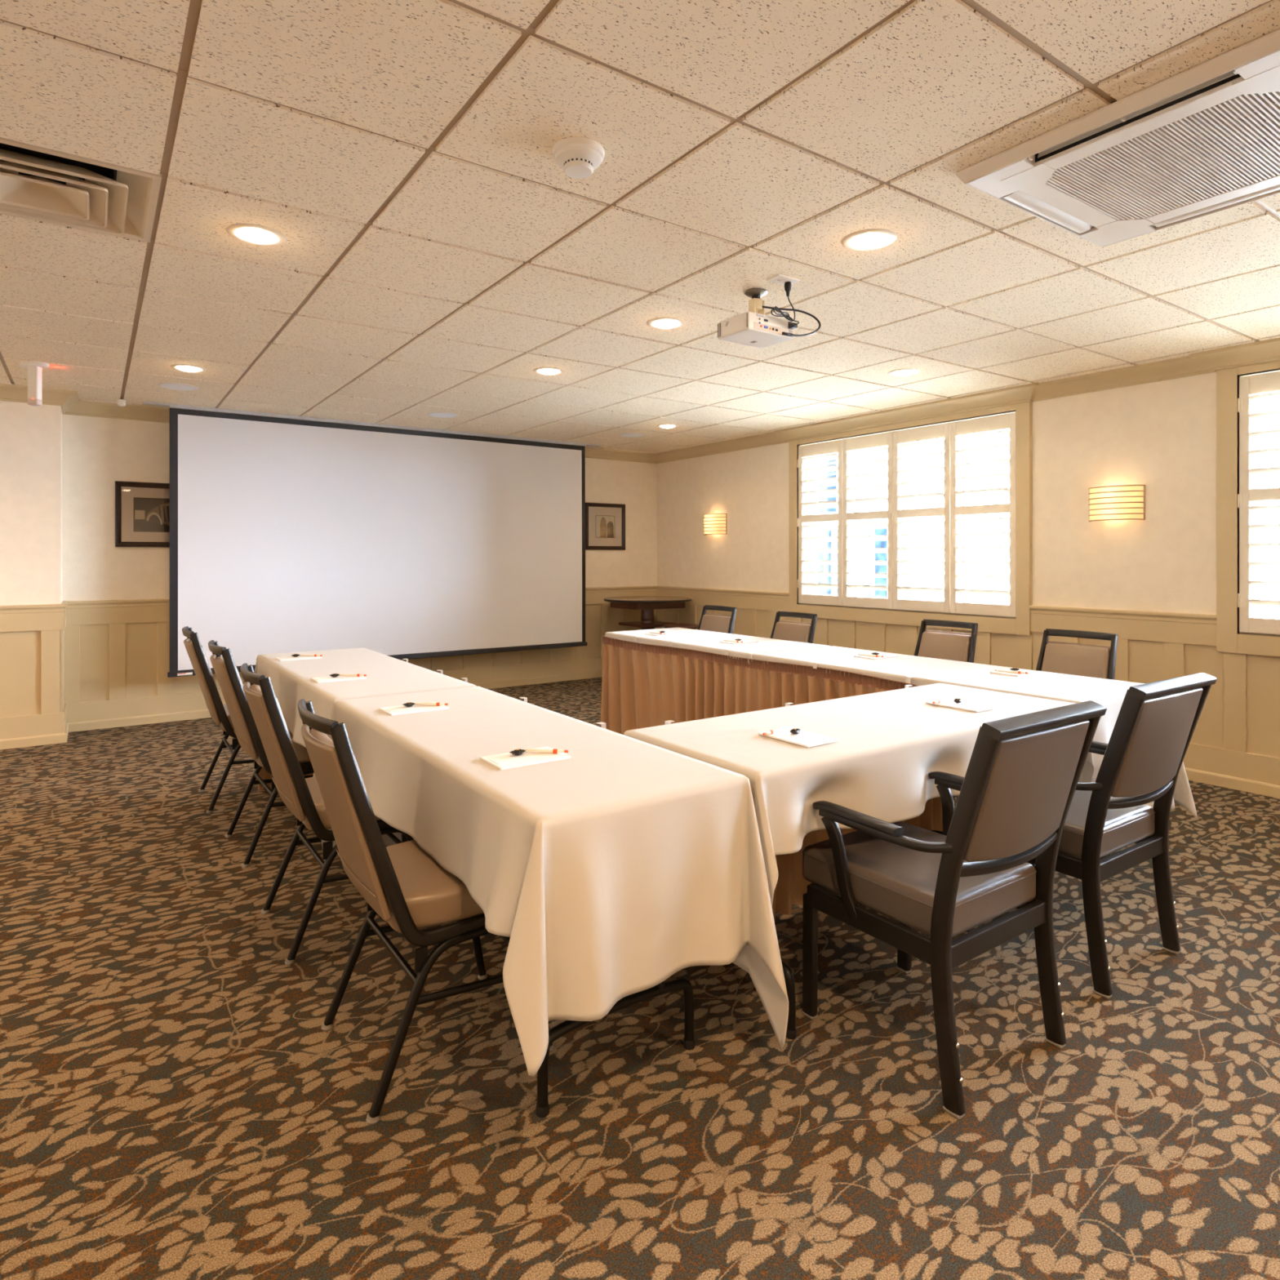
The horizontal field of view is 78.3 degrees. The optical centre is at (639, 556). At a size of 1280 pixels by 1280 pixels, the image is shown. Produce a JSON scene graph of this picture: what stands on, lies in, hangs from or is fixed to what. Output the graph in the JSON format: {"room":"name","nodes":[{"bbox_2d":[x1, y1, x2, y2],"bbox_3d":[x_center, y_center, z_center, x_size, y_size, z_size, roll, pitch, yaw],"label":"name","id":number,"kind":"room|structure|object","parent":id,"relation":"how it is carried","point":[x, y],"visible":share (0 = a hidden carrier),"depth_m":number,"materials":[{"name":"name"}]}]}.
{"room":"conference room","nodes":[
{"label":"conference room","id":0,"kind":"room"},
{"bbox_2d":[0,400,62,605],"bbox_3d":[-5.509,-0.078,4.779,3.220,2.740,0.540,0,0,-35],"label":"wall","id":1,"kind":"structure","parent":0,"point":[31,437],"depth_m":5.38,"materials":[{"name":"paint"}]},
{"bbox_2d":[0,612,60,739],"bbox_3d":[-5.348,0.822,4.548,3.220,0.900,0.022,0,0,-35],"label":"trim","id":2,"kind":"structure","parent":1,"relation":"attached to","point":[30,643],"depth_m":5.37,"materials":[{"name":"beige paint"}]},
{"bbox_2d":[0,733,66,749],"bbox_3d":[-5.330,1.259,4.553,3.256,0.066,0.036,0,0,-35],"label":"baseboard","id":3,"kind":"structure","parent":1,"relation":"attached to","point":[13,743],"depth_m":5.36,"materials":[{"name":"beige paint"}]},
{"bbox_2d":[0,604,66,614],"bbox_3d":[-5.331,0.359,4.553,3.254,0.061,0.034,0,0,-35],"label":"trim","id":4,"kind":"structure","parent":1,"relation":"attached to","point":[42,608],"depth_m":5.37,"materials":[{"name":"beige paint"}]},
{"bbox_2d":[0,383,78,414],"bbox_3d":[-5.398,-1.101,4.705,3.318,0.102,0.488,0,0,-35],"label":"trim","id":5,"kind":"structure","parent":1,"relation":"attached to","point":[64,398],"depth_m":5.39,"materials":[{"name":"beige paint"}]},
{"bbox_2d":[60,600,67,733],"bbox_3d":[-4.121,0.780,5.633,0.034,0.903,0.424,0,0,-35],"label":"trim","id":6,"kind":"structure","parent":1,"relation":"attached to","point":[63,615],"depth_m":5.47,"materials":[{"name":"beige paint"}]},
{"bbox_2d":[62,413,657,601],"bbox_3d":[-1.993,-0.078,7.465,5.620,2.740,0.150,0,0,-35],"label":"wall","id":7,"kind":"structure","parent":0,"point":[98,452],"depth_m":6.03,"materials":[{"name":"paint"}]},
{"bbox_2d":[115,480,169,546],"bbox_3d":[-3.696,-0.324,6.169,0.700,0.500,0.030,0,0,-35],"label":"framed picture","id":8,"kind":"object","parent":7,"relation":"attached to","point":[142,509],"visible":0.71,"depth_m":6.07,"materials":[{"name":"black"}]},
{"bbox_2d":[133,497,169,532],"bbox_3d":[-3.700,-0.324,6.174,0.464,0.264,0.001,0,0,-35],"label":"print","id":9,"kind":"object","parent":8,"relation":"attached to","point":[151,514],"depth_m":6.11,"materials":[{"name":"brown paper"}]},
{"bbox_2d":[67,671,602,732],"bbox_3d":[-2.022,1.259,7.331,5.420,0.066,0.036,0,0,-35],"label":"baseboard","id":10,"kind":"structure","parent":7,"relation":"attached to","point":[196,714],"depth_m":6.21,"materials":[{"name":"beige paint"}]},
{"bbox_2d":[64,400,656,463],"bbox_3d":[-2.004,-1.101,7.306,5.420,0.102,0.098,0,0,-35],"label":"trim","id":11,"kind":"structure","parent":7,"relation":"attached to","point":[85,408],"depth_m":6.05,"materials":[{"name":"beige paint"}]},
{"bbox_2d":[64,591,657,723],"bbox_3d":[-2.026,0.822,7.337,5.420,0.900,0.022,0,0,-35],"label":"wainscoting","id":12,"kind":"structure","parent":7,"relation":"attached to","point":[117,660],"depth_m":6.11,"materials":[{"name":"beige paint"}]},
{"bbox_2d":[65,586,656,608],"bbox_3d":[-2.023,0.359,7.332,5.420,0.061,0.034,0,0,-35],"label":"trim","id":13,"kind":"structure","parent":7,"relation":"attached to","point":[161,602],"depth_m":6.06,"materials":[{"name":"beige paint"}]},
{"bbox_2d":[585,502,625,550],"bbox_3d":[-0.371,-0.324,8.485,0.505,0.500,0.030,0,0,-35],"label":"framed picture","id":14,"kind":"object","parent":7,"relation":"attached to","point":[605,523],"visible":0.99,"depth_m":8.49,"materials":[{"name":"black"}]},
{"bbox_2d":[595,515,614,537],"bbox_3d":[-0.374,-0.324,8.490,0.244,0.239,0.001,0,0,-35],"label":"print","id":15,"kind":"object","parent":14,"relation":"attached to","point":[605,524],"depth_m":8.49,"materials":[{"name":"brown paper"}]},
{"bbox_2d":[0,677,1279,1279],"bbox_3d":[-0.499,1.342,2.327,9.040,0.100,10.390,0,0,-35],"label":"floor","id":16,"kind":"structure","parent":0,"point":[176,1103],"depth_m":1.91,"materials":[{"name":"brown carpet"}]},
{"bbox_2d":[182,626,253,813],"bbox_3d":[-2.127,0.834,4.262,0.613,0.916,0.461,0,0,-34],"label":"banquet chair","id":17,"kind":"object","parent":16,"relation":"on","point":[219,712],"visible":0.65,"depth_m":4.02,"materials":[{"name":"brown metal"}]},
{"bbox_2d":[188,640,221,722],"bbox_3d":[-2.292,0.650,4.151,0.163,0.407,0.345,0,0,-34],"label":"cushion","id":18,"kind":"object","parent":17,"relation":"on","point":[197,655],"depth_m":4.00,"materials":[{"name":"brown fabric"}]},
{"bbox_2d":[208,640,314,867],"bbox_3d":[-1.609,0.834,3.571,0.613,0.916,0.461,0,0,-36],"label":"banquet chair","id":19,"kind":"object","parent":16,"relation":"on","point":[228,676],"visible":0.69,"depth_m":3.33,"materials":[{"name":"brown metal"}]},
{"bbox_2d":[216,656,258,756],"bbox_3d":[-1.770,0.650,3.454,0.163,0.407,0.345,0,0,-36],"label":"cushion","id":20,"kind":"object","parent":19,"relation":"on","point":[228,676],"depth_m":3.31,"materials":[{"name":"brown fabric"}]},
{"bbox_2d":[240,662,413,964],"bbox_3d":[-1.072,0.834,2.793,0.613,0.916,0.461,0,0,-35],"label":"banquet chair","id":21,"kind":"object","parent":16,"relation":"on","point":[302,796],"visible":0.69,"depth_m":2.56,"materials":[{"name":"brown metal"}]},
{"bbox_2d":[249,684,306,816],"bbox_3d":[-1.236,0.650,2.680,0.163,0.407,0.345,0,0,-35],"label":"cushion","id":22,"kind":"object","parent":21,"relation":"on","point":[264,707],"depth_m":2.54,"materials":[{"name":"brown leather"}]},
{"bbox_2d":[297,698,554,1124],"bbox_3d":[-0.571,0.834,2.094,0.613,0.916,0.461,0,0,-35],"label":"banquet chair","id":23,"kind":"object","parent":16,"relation":"on","point":[402,883],"visible":0.81,"depth_m":1.90,"materials":[{"name":"black metal"}]},
{"bbox_2d":[309,728,392,912],"bbox_3d":[-0.734,0.650,1.981,0.163,0.407,0.345,0,0,-35],"label":"cushion","id":24,"kind":"object","parent":23,"relation":"on","point":[344,793],"depth_m":1.85,"materials":[{"name":"brown fabric"}]},
{"bbox_2d":[401,833,695,1117],"bbox_3d":[-0.438,0.918,2.449,0.574,0.748,1.634,0,0,-35],"label":"folding table","id":25,"kind":"object","parent":16,"relation":"on","point":[542,1108],"visible":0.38,"depth_m":1.96,"materials":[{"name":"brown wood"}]},
{"bbox_2d":[328,686,788,1076],"bbox_3d":[-0.432,0.851,2.379,0.668,0.624,1.777,0,0,-35],"label":"tablecloth","id":26,"kind":"object","parent":25,"relation":"on","point":[614,868],"visible":0.92,"depth_m":1.83,"materials":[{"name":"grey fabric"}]},
{"bbox_2d":[379,702,448,715],"bbox_3d":[-0.799,0.537,2.785,0.204,0.005,0.134,0,0,-35],"label":"pad","id":27,"kind":"object","parent":26,"relation":"on","point":[401,709],"visible":0.87,"depth_m":2.76,"materials":[{"name":"white paper"}]},
{"bbox_2d":[413,702,448,706],"bbox_3d":[-0.759,0.529,2.823,0.144,0.012,0.012,0,0,5],"label":"pen","id":28,"kind":"object","parent":27,"relation":"on","point":[415,703],"visible":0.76,"depth_m":2.82,"materials":[{"name":"white"}]},
{"bbox_2d":[480,746,571,769],"bbox_3d":[-0.306,0.537,2.103,0.204,0.005,0.134,0,0,-35],"label":"pad","id":29,"kind":"object","parent":26,"relation":"on","point":[506,760],"visible":0.93,"depth_m":2.08,"materials":[{"name":"white paper"}]},
{"bbox_2d":[520,748,568,753],"bbox_3d":[-0.266,0.529,2.141,0.144,0.012,0.012,0,0,5],"label":"pen","id":30,"kind":"object","parent":29,"relation":"on","point":[527,750],"visible":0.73,"depth_m":2.14,"materials":[{"name":"white"}]},
{"bbox_2d":[604,595,691,630],"bbox_3d":[0.080,0.860,8.171,0.913,0.860,0.913,0,0,-35],"label":"round pedestal table","id":31,"kind":"object","parent":16,"relation":"on","point":[646,604],"visible":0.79,"depth_m":8.02,"materials":[{"name":"laminate"}]},
{"bbox_2d":[618,620,676,627],"bbox_3d":[0.080,0.700,8.171,0.440,0.028,0.440,0,0,-35],"label":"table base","id":32,"kind":"object","parent":31,"relation":"attached to","point":[642,624],"depth_m":8.10,"materials":[{"name":"brown wood"}]},
{"bbox_2d":[663,623,698,629],"bbox_3d":[0.413,0.980,7.745,0.368,0.620,0.368,0,0,-35],"label":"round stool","id":33,"kind":"object","parent":16,"relation":"on","point":[694,626],"visible":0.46,"depth_m":7.65,"materials":[{"name":"brown wood"}]},
{"bbox_2d":[697,604,737,633],"bbox_3d":[0.389,0.834,5.815,0.613,0.916,0.461,0,0,-36],"label":"banquet chair","id":34,"kind":"object","parent":16,"relation":"on","point":[719,623],"visible":0.16,"depth_m":5.94,"materials":[{"name":"brown fabric"}]},
{"bbox_2d":[699,614,730,633],"bbox_3d":[0.550,0.650,5.932,0.163,0.407,0.345,0,0,-36],"label":"cushion","id":35,"kind":"object","parent":34,"relation":"on","point":[714,623],"depth_m":5.93,"materials":[{"name":"brown fabric"}]},
{"bbox_2d":[769,611,817,643],"bbox_3d":[0.832,0.834,5.143,0.613,0.916,0.461,0,0,-35],"label":"banquet chair","id":36,"kind":"object","parent":16,"relation":"on","point":[802,632],"visible":0.14,"depth_m":5.26,"materials":[{"name":"brown fabric"}]},
{"bbox_2d":[773,622,810,643],"bbox_3d":[0.996,0.650,5.257,0.163,0.407,0.345,0,0,-35],"label":"cushion","id":37,"kind":"object","parent":36,"relation":"on","point":[788,631],"depth_m":5.26,"materials":[{"name":"beige fabric"}]},
{"bbox_2d":[781,830,1035,1039],"bbox_3d":[0.788,0.918,2.663,1.617,0.748,0.594,0,0,-35],"label":"folding table","id":38,"kind":"object","parent":16,"relation":"on","point":[791,1033],"visible":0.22,"depth_m":2.11,"materials":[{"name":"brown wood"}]},
{"bbox_2d":[664,684,942,920],"bbox_3d":[0.638,0.909,2.898,1.610,0.742,0.107,0,0,-35],"label":"table skirt","id":39,"kind":"object","parent":38,"relation":"attached to","point":[791,886],"visible":0.06,"depth_m":2.90,"materials":[{"name":"brown fabric"}]},
{"bbox_2d":[623,683,1093,906],"bbox_3d":[0.802,0.740,2.643,1.640,0.406,0.675,0,0,-35],"label":"tablecloth","id":40,"kind":"object","parent":38,"relation":"on","point":[882,760],"visible":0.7,"depth_m":2.29,"materials":[{"name":"grey fabric"}]},
{"bbox_2d":[757,727,839,747],"bbox_3d":[0.470,0.535,2.338,0.134,0.005,0.204,0,0,-35],"label":"pad","id":41,"kind":"object","parent":40,"relation":"on","point":[806,739],"visible":0.81,"depth_m":2.31,"materials":[{"name":"white paper"}]},
{"bbox_2d":[762,726,792,735],"bbox_3d":[0.419,0.527,2.384,0.144,0.012,0.012,0,0,-43],"label":"pen","id":42,"kind":"object","parent":41,"relation":"on","point":[782,729],"visible":1,"depth_m":2.37,"materials":[{"name":"white"}]},
{"bbox_2d":[925,698,998,711],"bbox_3d":[1.161,0.535,2.840,0.134,0.005,0.204,0,0,-35],"label":"pad","id":43,"kind":"object","parent":40,"relation":"on","point":[965,705],"visible":0.82,"depth_m":2.81,"materials":[{"name":"white paper"}]},
{"bbox_2d":[913,618,977,662],"bbox_3d":[1.582,0.834,4.434,0.613,0.916,0.461,0,0,-35],"label":"banquet chair","id":44,"kind":"object","parent":16,"relation":"on","point":[951,646],"visible":0.24,"depth_m":4.55,"materials":[{"name":"brown fabric"}]},
{"bbox_2d":[917,631,970,662],"bbox_3d":[1.745,0.650,4.548,0.163,0.407,0.345,0,0,-35],"label":"cushion","id":45,"kind":"object","parent":44,"relation":"on","point":[951,646],"depth_m":4.55,"materials":[{"name":"brown fabric"}]},
{"bbox_2d":[801,700,1106,1119],"bbox_3d":[0.808,0.831,2.113,0.552,0.922,0.625,0,0,-35],"label":"armchair","id":46,"kind":"object","parent":16,"relation":"on","point":[1017,788],"visible":0.99,"depth_m":1.95,"materials":[{"name":"black wood"}]},
{"bbox_2d":[1035,628,1118,679],"bbox_3d":[1.999,0.834,3.817,0.613,0.916,0.461,0,0,-35],"label":"banquet chair","id":47,"kind":"object","parent":16,"relation":"on","point":[1091,660],"visible":0.2,"depth_m":3.94,"materials":[{"name":"brown fabric"}]},
{"bbox_2d":[1040,643,1110,679],"bbox_3d":[2.163,0.650,3.931,0.163,0.407,0.345,0,0,-35],"label":"cushion","id":48,"kind":"object","parent":47,"relation":"on","point":[1091,660],"depth_m":3.93,"materials":[{"name":"beige fabric"}]},
{"bbox_2d":[955,672,1216,999],"bbox_3d":[1.445,0.831,2.604,0.552,0.922,0.625,0,0,-34],"label":"armchair","id":49,"kind":"object","parent":16,"relation":"on","point":[1156,722],"visible":0.68,"depth_m":2.38,"materials":[{"name":"black wood"}]},
{"bbox_3d":[1.410,0.918,3.842,0.659,0.748,1.779,0,0,-35],"label":"folding table","id":50,"kind":"object","parent":16,"relation":"on","visible":0},
{"bbox_2d":[751,645,1196,818],"bbox_3d":[1.459,0.802,3.804,0.726,0.525,1.919,0,0,-35],"label":"tablecloth","id":51,"kind":"object","parent":50,"relation":"on","point":[1110,694],"visible":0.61,"depth_m":3.48,"materials":[{"name":"grey fabric"}]},
{"bbox_2d":[853,653,898,659],"bbox_3d":[1.273,0.537,4.244,0.204,0.005,0.134,0,0,-35],"label":"pad","id":52,"kind":"object","parent":51,"relation":"on","point":[885,655],"visible":0.79,"depth_m":4.20,"materials":[{"name":"white paper"}]},
{"bbox_2d":[990,668,1041,676],"bbox_3d":[1.746,0.537,3.653,0.204,0.005,0.134,0,0,-35],"label":"pad","id":53,"kind":"object","parent":51,"relation":"on","point":[1029,672],"visible":0.78,"depth_m":3.61,"materials":[{"name":"white paper"}]},
{"bbox_2d":[995,669,1027,674],"bbox_3d":[1.708,0.529,3.619,0.144,0.012,0.012,0,0,41],"label":"pen","id":54,"kind":"object","parent":53,"relation":"on","point":[998,670],"visible":1,"depth_m":3.61,"materials":[{"name":"white"}]},
{"bbox_3d":[0.457,0.918,5.211,0.659,0.748,1.504,0,0,-35],"label":"folding table","id":55,"kind":"object","parent":16,"relation":"on","visible":0},
{"bbox_2d":[604,627,830,663],"bbox_3d":[0.466,0.728,5.252,0.752,0.377,1.584,0,0,-35],"label":"tablecloth","id":56,"kind":"object","parent":55,"relation":"on","point":[688,638],"visible":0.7,"depth_m":5.02,"materials":[{"name":"white fabric"}]},
{"bbox_2d":[719,640,757,644],"bbox_3d":[0.621,0.537,4.953,0.204,0.005,0.134,0,0,-35],"label":"pad","id":57,"kind":"object","parent":56,"relation":"on","point":[743,641],"visible":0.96,"depth_m":4.93,"materials":[{"name":"white paper"}]},
{"bbox_2d":[600,635,919,734],"bbox_3d":[0.765,0.909,4.717,0.736,0.742,2.735,0,0,-35],"label":"table skirt","id":58,"kind":"object","parent":55,"relation":"attached to","point":[643,686],"visible":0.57,"depth_m":4.77,"materials":[{"name":"brown fabric"}]},
{"bbox_3d":[-1.395,0.918,3.824,0.574,0.748,1.664,0,0,-35],"label":"folding table","id":59,"kind":"object","parent":16,"relation":"on","visible":0},
{"bbox_2d":[254,648,476,861],"bbox_3d":[-1.389,0.910,3.879,0.812,0.741,1.800,0,0,-35],"label":"tablecloth","id":60,"kind":"object","parent":59,"relation":"on","point":[291,682],"visible":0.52,"depth_m":3.56,"materials":[{"name":"grey fabric"}]},
{"bbox_2d":[275,656,322,661],"bbox_3d":[-1.810,0.537,4.174,0.204,0.005,0.134,0,0,-35],"label":"pad","id":61,"kind":"object","parent":60,"relation":"on","point":[288,658],"visible":0.79,"depth_m":4.14,"materials":[{"name":"white paper"}]},
{"bbox_2d":[311,675,366,683],"bbox_3d":[-1.330,0.537,3.473,0.204,0.005,0.134,0,0,-35],"label":"pad","id":62,"kind":"object","parent":60,"relation":"on","point":[322,679],"visible":0.8,"depth_m":3.44,"materials":[{"name":"white paper"}]},
{"bbox_2d":[257,658,605,791],"bbox_3d":[-1.086,0.909,3.429,0.649,0.742,2.736,0,0,-35],"label":"table skirt","id":63,"kind":"object","parent":59,"relation":"attached to","point":[264,774],"visible":0.02,"depth_m":4.31,"materials":[{"name":"brown fabric"}]},
{"bbox_2d":[0,0,1279,453],"bbox_3d":[-0.591,-1.328,2.246,9.755,0.360,10.974,0,0,-35],"label":"ceiling","id":64,"kind":"structure","parent":0,"point":[437,254],"depth_m":2.66,"materials":[{"name":"tile"}]},
{"bbox_2d":[18,361,49,405],"bbox_3d":[-3.604,-1.024,4.680,0.170,0.248,0.090,0,0,-3],"label":"sensor","id":65,"kind":"object","parent":64,"relation":"attached to","point":[34,369],"visible":1,"depth_m":4.66,"materials":[{"name":"white plastic"}]},
{"bbox_2d":[0,137,161,242],"bbox_3d":[-1.867,-1.246,2.458,0.602,0.253,0.602,0,0,-35],"label":"ceiling vent","id":66,"kind":"object","parent":64,"relation":"in","point":[38,184],"visible":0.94,"depth_m":2.51,"materials":[{"name":"white metal"}]},
{"bbox_2d":[157,382,198,391],"bbox_3d":[-3.116,-1.145,5.312,0.240,0.007,0.240,0,0,-35],"label":"ceiling speaker","id":67,"kind":"object","parent":64,"relation":"attached to","point":[175,386],"visible":1,"depth_m":5.29,"materials":[{"name":"white plastic"}]},
{"bbox_2d":[161,383,195,390],"bbox_3d":[-3.116,-1.143,5.312,0.202,0.003,0.202,0,0,-35],"label":"grille","id":68,"kind":"object","parent":67,"relation":"attached to","point":[170,386],"depth_m":5.29,"materials":[{"name":"white"}]},
{"bbox_2d":[170,364,206,372],"bbox_3d":[-2.747,-1.140,4.789,0.192,0.024,0.192,0,0,-35],"label":"recessed light","id":69,"kind":"object","parent":64,"relation":"in","point":[190,368],"visible":1,"depth_m":4.76,"materials":[{"name":"white glass"}]},
{"bbox_2d":[226,223,286,245],"bbox_3d":[-1.367,-1.140,2.807,0.192,0.024,0.192,0,0,-35],"label":"recessed light","id":70,"kind":"object","parent":64,"relation":"in","point":[255,234],"visible":1,"depth_m":2.78,"materials":[{"name":"beige"}]},
{"bbox_2d":[142,401,600,677],"bbox_3d":[-2.061,-0.120,6.985,3.980,2.056,0.100,0,0,-35],"label":"projection screen","id":71,"kind":"object","parent":64,"relation":"hanging from","point":[288,533],"visible":0.98,"depth_m":6.78,"materials":[{"name":"grey fabric"}]},
{"bbox_2d":[427,412,457,417],"bbox_3d":[-1.597,-1.145,6.370,0.240,0.007,0.240,0,0,-35],"label":"ceiling speaker","id":72,"kind":"object","parent":64,"relation":"attached to","point":[440,415],"visible":1,"depth_m":6.35,"materials":[{"name":"white"}]},
{"bbox_2d":[430,413,455,417],"bbox_3d":[-1.597,-1.143,6.370,0.202,0.003,0.202,0,0,-35],"label":"grille","id":73,"kind":"object","parent":72,"relation":"attached to","point":[434,415],"depth_m":6.35,"materials":[{"name":"white metal"}]},
{"bbox_2d":[533,367,564,374],"bbox_3d":[-0.563,-1.140,4.860,0.192,0.024,0.192,0,0,-35],"label":"recessed light","id":74,"kind":"object","parent":64,"relation":"in","point":[544,371],"visible":1,"depth_m":4.82,"materials":[{"name":"white glass"}]},
{"bbox_2d":[551,137,604,178],"bbox_3d":[-0.174,-1.117,2.224,0.148,0.064,0.148,0,0,-35],"label":"smoke detector","id":75,"kind":"object","parent":64,"relation":"attached to","point":[578,157],"visible":1,"depth_m":2.19,"materials":[{"name":"white plastic"}]},
{"bbox_2d":[619,433,644,437],"bbox_3d":[-0.078,-1.145,7.427,0.240,0.007,0.240,0,0,-35],"label":"ceiling speaker","id":76,"kind":"object","parent":64,"relation":"attached to","point":[627,435],"visible":1,"depth_m":7.42,"materials":[{"name":"white"}]},
{"bbox_2d":[621,433,642,436],"bbox_3d":[-0.078,-1.143,7.427,0.202,0.003,0.202,0,0,-35],"label":"grille","id":77,"kind":"object","parent":76,"relation":"attached to","point":[622,434],"depth_m":7.42,"materials":[{"name":"white metal"}]},
{"bbox_2d":[646,317,685,328],"bbox_3d":[0.128,-1.140,3.867,0.192,0.024,0.192,0,0,-35],"label":"recessed light","id":78,"kind":"object","parent":64,"relation":"in","point":[659,322],"visible":1,"depth_m":3.83,"materials":[{"name":"white glass"}]},
{"bbox_2d":[656,423,678,428],"bbox_3d":[0.242,-1.140,6.907,0.192,0.024,0.192,0,0,-35],"label":"recessed light","id":79,"kind":"object","parent":64,"relation":"in","point":[668,425],"visible":1,"depth_m":6.87,"materials":[{"name":"white glass"}]},
{"bbox_2d":[744,288,767,315],"bbox_3d":[0.498,-1.073,3.402,0.135,0.150,0.105,0,0,-35],"label":"mount","id":80,"kind":"object","parent":64,"relation":"attached to","point":[756,304],"visible":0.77,"depth_m":3.39,"materials":[{"name":"grey metal"}]},
{"bbox_2d":[717,311,793,348],"bbox_3d":[0.487,-0.960,3.345,0.261,0.076,0.213,0,0,-35],"label":"projector","id":81,"kind":"object","parent":80,"relation":"hanging from","point":[748,328],"visible":0.99,"depth_m":3.28,"materials":[{"name":"white plastic"}]},
{"bbox_2d":[762,306,821,336],"bbox_3d":[0.645,-1.007,3.396,0.231,0.161,0.166,0,0,-35],"label":"cable","id":82,"kind":"object","parent":81,"relation":"attached to","point":[765,307],"visible":0.91,"depth_m":3.40,"materials":[{"name":"black plastic"}]},
{"bbox_2d":[766,274,799,285],"bbox_3d":[0.593,-1.144,3.257,0.120,0.010,0.074,0,0,-35],"label":"outlet","id":83,"kind":"object","parent":64,"relation":"attached to","point":[780,279],"visible":0.84,"depth_m":3.24,"materials":[{"name":"white plastic"}]},
{"bbox_2d":[770,281,799,329],"bbox_3d":[0.597,-1.050,3.256,0.167,0.179,0.071,0,0,-35],"label":"power cord","id":84,"kind":"object","parent":83,"relation":"hanging from","point":[788,285],"visible":1,"depth_m":3.26,"materials":[{"name":"black plastic"}]},
{"bbox_2d":[841,228,897,250],"bbox_3d":[0.830,-1.140,2.850,0.192,0.024,0.192,0,0,-35],"label":"recessed light","id":85,"kind":"object","parent":64,"relation":"in","point":[873,238],"visible":1,"depth_m":2.82,"materials":[{"name":"white glass"}]},
{"bbox_2d":[887,368,919,376],"bbox_3d":[1.642,-1.140,4.896,0.192,0.024,0.192,0,0,-35],"label":"recessed light","id":86,"kind":"object","parent":64,"relation":"in","point":[908,371],"visible":1,"depth_m":4.86,"materials":[{"name":"white glass"}]},
{"bbox_2d":[955,28,1279,247],"bbox_3d":[1.555,-1.159,2.237,0.880,0.099,0.880,0,0,-35],"label":"air conditioner","id":87,"kind":"object","parent":64,"relation":"attached to","point":[1203,140],"visible":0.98,"depth_m":2.20,"materials":[{"name":"beige plastic"}]},
{"bbox_2d":[1046,91,1279,220],"bbox_3d":[1.555,-1.117,2.237,0.564,0.011,0.563,0,0,-35],"label":"grille","id":88,"kind":"object","parent":87,"relation":"attached to","point":[1228,145],"depth_m":2.23,"materials":[{"name":"beige plastic"}]},
{"bbox_2d":[657,369,1279,614],"bbox_3d":[3.124,-0.078,4.850,0.190,2.740,9.990,0,0,-35],"label":"wall","id":89,"kind":"structure","parent":0,"point":[1160,436],"depth_m":5.10,"materials":[{"name":"paint"}]},
{"bbox_2d":[703,513,727,535],"bbox_3d":[0.738,-0.330,8.014,0.111,0.213,0.324,0,0,-35],"label":"wall sconce","id":90,"kind":"object","parent":89,"relation":"attached to","point":[713,523],"visible":1,"depth_m":7.92,"materials":[{"name":"beige glass"}]},
{"bbox_2d":[789,401,1032,635],"bbox_3d":[2.083,-0.267,6.301,0.240,1.603,2.238,0,0,-35],"label":"window","id":91,"kind":"structure","parent":89,"relation":"in","point":[1020,423],"depth_m":6.09,"materials":[{"name":"beige paint"}]},
{"bbox_2d":[656,586,1216,625],"bbox_3d":[3.032,0.359,4.786,0.034,0.061,9.990,0,0,-35],"label":"trim","id":92,"kind":"structure","parent":89,"relation":"attached to","point":[1161,616],"depth_m":5.03,"materials":[{"name":"beige paint"}]},
{"bbox_2d":[654,337,1279,463],"bbox_3d":[2.991,-1.101,4.757,0.134,0.102,9.990,0,0,-35],"label":"trim","id":93,"kind":"structure","parent":89,"relation":"attached to","point":[1268,350],"depth_m":5.31,"materials":[{"name":"beige paint"}]},
{"bbox_2d":[656,591,1279,785],"bbox_3d":[3.037,0.822,4.789,0.022,0.900,9.990,0,0,-35],"label":"wainscoting","id":94,"kind":"structure","parent":89,"relation":"attached to","point":[1237,731],"depth_m":4.70,"materials":[{"name":"beige paint"}]},
{"bbox_2d":[1088,484,1145,521],"bbox_3d":[2.926,-0.330,4.871,0.111,0.213,0.324,0,0,-35],"label":"wall sconce","id":95,"kind":"object","parent":89,"relation":"attached to","point":[1119,502],"visible":1,"depth_m":4.80,"materials":[{"name":"beige glass"}]},
{"bbox_2d":[1184,767,1279,798],"bbox_3d":[3.031,1.259,4.785,0.036,0.066,9.990,0,0,-35],"label":"baseboard","id":96,"kind":"structure","parent":89,"relation":"attached to","point":[1202,776],"depth_m":4.37,"materials":[{"name":"beige paint"}]},
{"bbox_2d":[1216,360,1279,657],"bbox_3d":[3.984,-0.267,3.571,0.240,1.603,2.259,0,0,-35],"label":"window","id":97,"kind":"structure","parent":89,"relation":"in","point":[1241,494],"depth_m":4.36,"materials":[{"name":"beige paint"}]},
{"label":"outside","id":98,"kind":"structure","parent":0,"visible":0},
{"bbox_2d":[965,583,1279,618],"bbox_3d":[14.671,1.542,19.355,33.800,0.100,75.000,0,0,-35],"label":"ground","id":99,"kind":"structure","parent":98,"point":[1270,612],"depth_m":28.43,"materials":[{"name":"white"}]},
{"bbox_2d":[817,435,961,602],"bbox_3d":[3.685,-0.708,14.203,0.320,4.400,4.500,0,0,-35],"label":"neighbouring building","id":100,"kind":"structure","parent":99,"relation":"on","point":[935,503],"depth_m":13.37,"materials":[{"name":"white"}]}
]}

